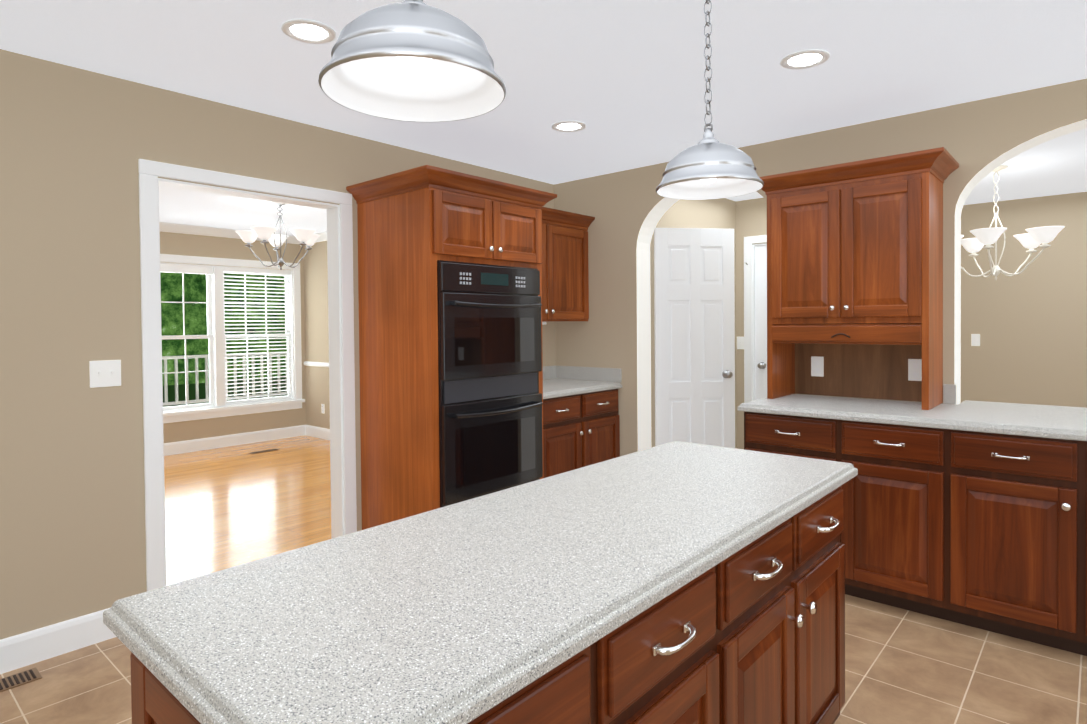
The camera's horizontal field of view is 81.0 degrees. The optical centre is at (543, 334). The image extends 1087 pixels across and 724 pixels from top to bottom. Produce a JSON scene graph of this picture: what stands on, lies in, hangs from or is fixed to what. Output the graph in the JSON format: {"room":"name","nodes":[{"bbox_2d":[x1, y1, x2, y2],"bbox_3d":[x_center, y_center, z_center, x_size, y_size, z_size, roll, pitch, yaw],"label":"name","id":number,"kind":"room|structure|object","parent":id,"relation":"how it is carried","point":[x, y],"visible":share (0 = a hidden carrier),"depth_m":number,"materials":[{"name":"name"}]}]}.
{"room":"kitchen","nodes":[
{"label":"kitchen","id":0,"kind":"room"},
{"bbox_2d":[160,232,305,442],"bbox_3d":[-4.293,0.059,6.427,0.140,2.440,4.200,0,1,41],"label":"wall","id":1,"kind":"structure","parent":0,"point":[196,245],"depth_m":7.20,"materials":[{"name":"beige paint"}]},
{"bbox_2d":[160,254,304,423],"bbox_3d":[-3.647,0.034,7.124,0.190,1.775,1.950,0,1,41],"label":"dining room window","id":2,"kind":"structure","parent":1,"relation":"in","point":[218,405],"depth_m":7.27,"materials":[{"name":"white wood"}]},
{"bbox_2d":[164,425,303,455],"bbox_3d":[-4.271,1.215,6.343,0.014,0.130,4.060,0,1,41],"label":"baseboard","id":3,"kind":"structure","parent":1,"relation":"attached to","point":[179,447],"depth_m":7.18,"materials":[{"name":"white wood"}]},
{"bbox_2d":[159,222,328,366],"bbox_3d":[-1.285,-0.353,3.679,0.075,1.580,4.060,0,1,41],"label":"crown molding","id":4,"kind":"structure","parent":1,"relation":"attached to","point":[197,230],"depth_m":3.19,"materials":[{"name":"white wood"}]},
{"bbox_2d":[164,435,331,585],"bbox_3d":[-2.768,1.311,5.157,4.240,0.050,4.260,0,1,41],"label":"floor","id":5,"kind":"structure","parent":0,"point":[230,507],"depth_m":4.84,"materials":[{"name":"brown wood"}]},
{"bbox_2d":[249,448,279,453],"bbox_3d":[-3.012,1.257,6.862,0.100,0.006,0.300,0,1,41],"label":"floor vent","id":6,"kind":"object","parent":5,"relation":"in","point":[269,450],"visible":0.9,"depth_m":6.84,"materials":[{"name":"brown metal"}]},
{"bbox_2d":[0,49,554,639],"bbox_3d":[-1.950,0.098,2.777,0.120,2.440,6.410,0,1,41],"label":"wall","id":7,"kind":"structure","parent":0,"point":[76,143],"depth_m":2.70,"materials":[{"name":"beige paint"}]},
{"bbox_2d":[0,608,115,673],"bbox_3d":[-2.896,1.282,1.607,0.014,0.130,3.360,0,1,41],"label":"baseboard","id":8,"kind":"structure","parent":7,"relation":"attached to","point":[38,645],"depth_m":2.60,"materials":[{"name":"white wood"}]},
{"bbox_2d":[89,360,120,387],"bbox_3d":[-1.888,0.168,2.744,0.018,0.115,0.116,0,1,41],"label":"light switch","id":9,"kind":"object","parent":7,"relation":"attached to","point":[104,373],"visible":1,"depth_m":2.75,"materials":[{"name":"white plastic"}]},
{"bbox_2d":[138,159,356,590],"bbox_3d":[-1.493,0.256,3.298,0.156,2.100,1.070,0,1,41],"label":"door frame","id":10,"kind":"structure","parent":7,"relation":"attached to","point":[341,364],"depth_m":3.19,"materials":[{"name":"white wood"}]},
{"bbox_2d":[541,207,594,324],"bbox_3d":[-0.059,-0.469,4.529,0.397,0.795,0.895,0,1,41],"label":"upper cabinet","id":11,"kind":"object","parent":7,"relation":"attached to","point":[565,285],"visible":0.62,"depth_m":4.55,"materials":[{"name":"brown wood"}]},
{"bbox_2d":[303,241,329,428],"bbox_3d":[-1.384,0.030,6.572,4.039,2.440,0.140,0,1,41],"label":"wall","id":12,"kind":"structure","parent":0,"point":[316,313],"depth_m":7.66,"materials":[{"name":"beige paint"}]},
{"bbox_2d":[304,425,329,439],"bbox_3d":[-1.413,1.186,6.524,4.010,0.130,0.014,0,1,41],"label":"baseboard","id":13,"kind":"structure","parent":12,"relation":"attached to","point":[313,431],"depth_m":7.67,"materials":[{"name":"white wood"}]},
{"bbox_2d":[321,404,324,413],"bbox_3d":[-2.634,0.884,7.593,0.070,0.115,0.009,0,1,41],"label":"outlet","id":14,"kind":"object","parent":12,"relation":"attached to","point":[323,408],"visible":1,"depth_m":7.58,"materials":[{"name":"white plastic"}]},
{"bbox_2d":[0,594,1086,723],"bbox_3d":[1.358,1.324,2.156,5.920,0.050,9.800,0,1,41],"label":"floor","id":15,"kind":"structure","parent":0,"point":[903,666],"depth_m":2.40,"materials":[{"name":"brown tile"}]},
{"bbox_2d":[0,667,41,691],"bbox_3d":[-2.078,1.323,2.367,0.110,0.006,0.320,0,1,41],"label":"floor vent","id":16,"kind":"object","parent":15,"relation":"in","point":[19,679],"visible":1,"depth_m":2.44,"materials":[{"name":"brown metal"}]},
{"bbox_2d":[346,165,556,529],"bbox_3d":[-0.499,0.220,3.762,0.755,2.138,1.000,0,1,41],"label":"tall cabinet","id":17,"kind":"object","parent":15,"relation":"on","point":[450,329],"visible":0.79,"depth_m":3.47,"materials":[{"name":"brown wood"}]},
{"bbox_2d":[130,473,857,723],"bbox_3d":[0.151,0.882,1.450,0.604,0.880,1.740,0,1,41],"label":"kitchen island","id":18,"kind":"object","parent":15,"relation":"on","point":[756,635],"depth_m":1.30,"materials":[{"name":"brown wood"}]},
{"bbox_2d":[103,441,857,723],"bbox_3d":[0.127,0.422,1.459,0.625,0.040,1.772,0,1,41],"label":"island countertop","id":19,"kind":"structure","parent":18,"relation":"on","point":[428,617],"depth_m":1.02,"materials":[{"name":"grey stone"}]},
{"bbox_2d":[543,366,621,477],"bbox_3d":[0.048,0.762,4.466,0.651,1.020,0.895,0,1,41],"label":"base cabinet","id":20,"kind":"object","parent":15,"relation":"on","point":[581,422],"visible":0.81,"depth_m":4.32,"materials":[{"name":"brown wood"}]},
{"bbox_2d":[744,412,856,596],"bbox_3d":[1.460,0.837,3.409,0.545,0.880,0.620,0,1,41],"label":"base cabinet","id":21,"kind":"object","parent":15,"relation":"on","point":[832,440],"depth_m":3.10,"materials":[{"name":"brown wood"}]},
{"bbox_2d":[857,424,968,625],"bbox_3d":[1.780,0.839,3.129,0.585,0.880,0.620,0,1,41],"label":"base cabinet","id":22,"kind":"object","parent":15,"relation":"on","point":[913,483],"depth_m":2.84,"materials":[{"name":"brown wood"}]},
{"bbox_2d":[969,432,1086,655],"bbox_3d":[2.114,0.841,2.835,0.585,0.880,0.620,0,1,41],"label":"base cabinet","id":23,"kind":"object","parent":15,"relation":"on","point":[970,513],"depth_m":2.57,"materials":[{"name":"brown wood"}]},
{"bbox_2d":[737,394,1086,443],"bbox_3d":[2.664,0.381,2.485,3.610,0.040,0.868,0,1,41],"label":"countertop","id":24,"kind":"structure","parent":23,"relation":"on","point":[1046,422],"depth_m":2.95,"materials":[{"name":"grey stone"}]},
{"bbox_2d":[759,147,958,409],"bbox_3d":[1.623,-0.254,3.372,0.920,1.216,0.420,0,1,41],"label":"hutch","id":25,"kind":"object","parent":24,"relation":"on","point":[855,279],"visible":1,"depth_m":3.26,"materials":[{"name":"brown wood"}]},
{"bbox_2d":[0,0,1086,235],"bbox_3d":[-0.290,-1.199,3.476,10.160,0.100,10.100,0,1,41],"label":"ceiling","id":26,"kind":"structure","parent":0,"point":[624,80],"depth_m":2.72,"materials":[{"name":"grey paint"}]},
{"bbox_2d":[235,202,320,269],"bbox_3d":[-2.298,-0.866,5.615,0.706,0.600,0.684,0,1,41],"label":"dining chandelier","id":27,"kind":"object","parent":26,"relation":"hanging from","point":[308,238],"visible":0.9,"depth_m":5.51,"materials":[{"name":"white glass"}]},
{"bbox_2d":[281,19,335,43],"bbox_3d":[-0.868,-1.121,2.357,0.192,0.006,0.192,0,1,41],"label":"recessed light","id":28,"kind":"object","parent":26,"relation":"in","point":[308,31],"visible":1,"depth_m":2.35,"materials":[{"name":"white"}]},
{"bbox_2d":[318,0,505,121],"bbox_3d":[-0.219,-0.756,1.061,0.306,0.704,0.306,0,1,41],"label":"pendant light","id":29,"kind":"object","parent":26,"relation":"hanging from","point":[414,60],"visible":1,"depth_m":1.06,"materials":[{"name":"silver metal"}]},
{"bbox_2d":[552,121,585,131],"bbox_3d":[0.140,-1.149,3.516,0.192,0.006,0.192,0,1,41],"label":"recessed light","id":30,"kind":"object","parent":26,"relation":"in","point":[568,126],"visible":0.98,"depth_m":3.52,"materials":[{"name":"white"}]},
{"bbox_2d":[656,0,763,199],"bbox_3d":[0.480,-0.776,1.856,0.306,0.704,0.306,0,1,41],"label":"pendant light","id":31,"kind":"object","parent":26,"relation":"hanging from","point":[709,166],"visible":1,"depth_m":1.80,"materials":[{"name":"silver metal"}]},
{"bbox_2d":[780,49,829,68],"bbox_3d":[1.087,-1.143,2.647,0.192,0.006,0.192,0,1,41],"label":"recessed light","id":32,"kind":"object","parent":26,"relation":"in","point":[803,59],"visible":1,"depth_m":2.64,"materials":[{"name":"white"}]},
{"bbox_2d":[961,165,1064,279],"bbox_3d":[3.231,-0.793,4.553,0.782,0.810,0.762,0,1,41],"label":"chandelier","id":33,"kind":"object","parent":26,"relation":"hanging from","point":[1033,238],"visible":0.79,"depth_m":4.53,"materials":[{"name":"white glass"}]},
{"bbox_2d":[650,198,736,448],"bbox_3d":[1.214,0.028,5.255,0.120,2.440,1.489,0,1,41],"label":"wall","id":34,"kind":"structure","parent":0,"point":[716,213],"depth_m":5.16,"materials":[{"name":"beige paint"}]},
{"bbox_2d":[654,228,734,447],"bbox_3d":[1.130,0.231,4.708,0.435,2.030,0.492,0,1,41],"label":"hall door","id":35,"kind":"structure","parent":34,"relation":"in","point":[694,313],"depth_m":4.69,"materials":[{"name":"white wood"}]},
{"bbox_2d":[736,198,766,448],"bbox_3d":[2.203,0.016,5.457,1.340,2.440,0.120,0,1,41],"label":"wall","id":36,"kind":"structure","parent":0,"point":[751,217],"depth_m":5.74,"materials":[{"name":"beige paint"}]},
{"bbox_2d":[737,337,743,348],"bbox_3d":[1.776,0.075,5.741,0.070,0.115,0.018,0,1,41],"label":"light switch","id":37,"kind":"object","parent":36,"relation":"attached to","point":[740,342],"visible":1,"depth_m":5.74,"materials":[{"name":"white plastic"}]},
{"bbox_2d":[744,235,766,402],"bbox_3d":[2.176,0.181,5.449,0.910,2.110,0.170,0,1,41],"label":"door frame","id":38,"kind":"structure","parent":36,"relation":"attached to","point":[749,316],"depth_m":5.67,"materials":[{"name":"white wood"}]},
{"bbox_2d":[755,245,766,399],"bbox_3d":[2.181,0.214,5.454,0.740,2.020,0.163,0,1,41],"label":"door","id":39,"kind":"structure","parent":36,"relation":"in","point":[760,321],"depth_m":5.64,"materials":[{"name":"white wood"}]},
{"bbox_2d":[554,79,1086,455],"bbox_3d":[2.329,0.053,3.162,5.800,2.440,0.183,0,1,41],"label":"wall","id":40,"kind":"structure","parent":0,"point":[979,140],"depth_m":3.82,"materials":[{"name":"beige paint"}]},
{"bbox_2d":[961,192,1086,407],"bbox_3d":[5.113,-0.006,5.162,3.660,2.440,0.120,0,1,41],"label":"wall","id":41,"kind":"structure","parent":0,"point":[1028,324],"depth_m":5.73,"materials":[{"name":"beige paint"}]},
{"bbox_2d":[971,334,979,345],"bbox_3d":[4.069,0.050,5.989,0.070,0.115,0.018,0,1,41],"label":"light switch","id":42,"kind":"object","parent":41,"relation":"attached to","point":[975,339],"visible":1,"depth_m":5.99,"materials":[{"name":"white plastic"}]},
{"label":"outside","id":43,"kind":"structure","parent":0,"visible":0},
{"bbox_2d":[163,377,287,406],"bbox_3d":[-5.978,1.387,10.472,7.680,0.680,16.000,0,1,41],"label":"ground","id":44,"kind":"structure","parent":43,"point":[181,393],"depth_m":11.67,"materials":[{"name":"green"}]},
{"bbox_2d":[162,353,287,405],"bbox_3d":[-4.015,0.668,8.718,2.140,0.780,10.015,0,1,41],"label":"rail","id":45,"kind":"object","parent":44,"relation":"on","point":[177,402],"visible":0.21,"depth_m":8.91,"materials":[{"name":"beige wood"}]},
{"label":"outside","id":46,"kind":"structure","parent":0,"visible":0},
{"bbox_2d":[160,272,286,385],"bbox_3d":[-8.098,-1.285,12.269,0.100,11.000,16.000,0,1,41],"label":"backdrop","id":47,"kind":"structure","parent":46,"point":[195,313],"depth_m":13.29,"materials":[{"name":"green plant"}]}
]}

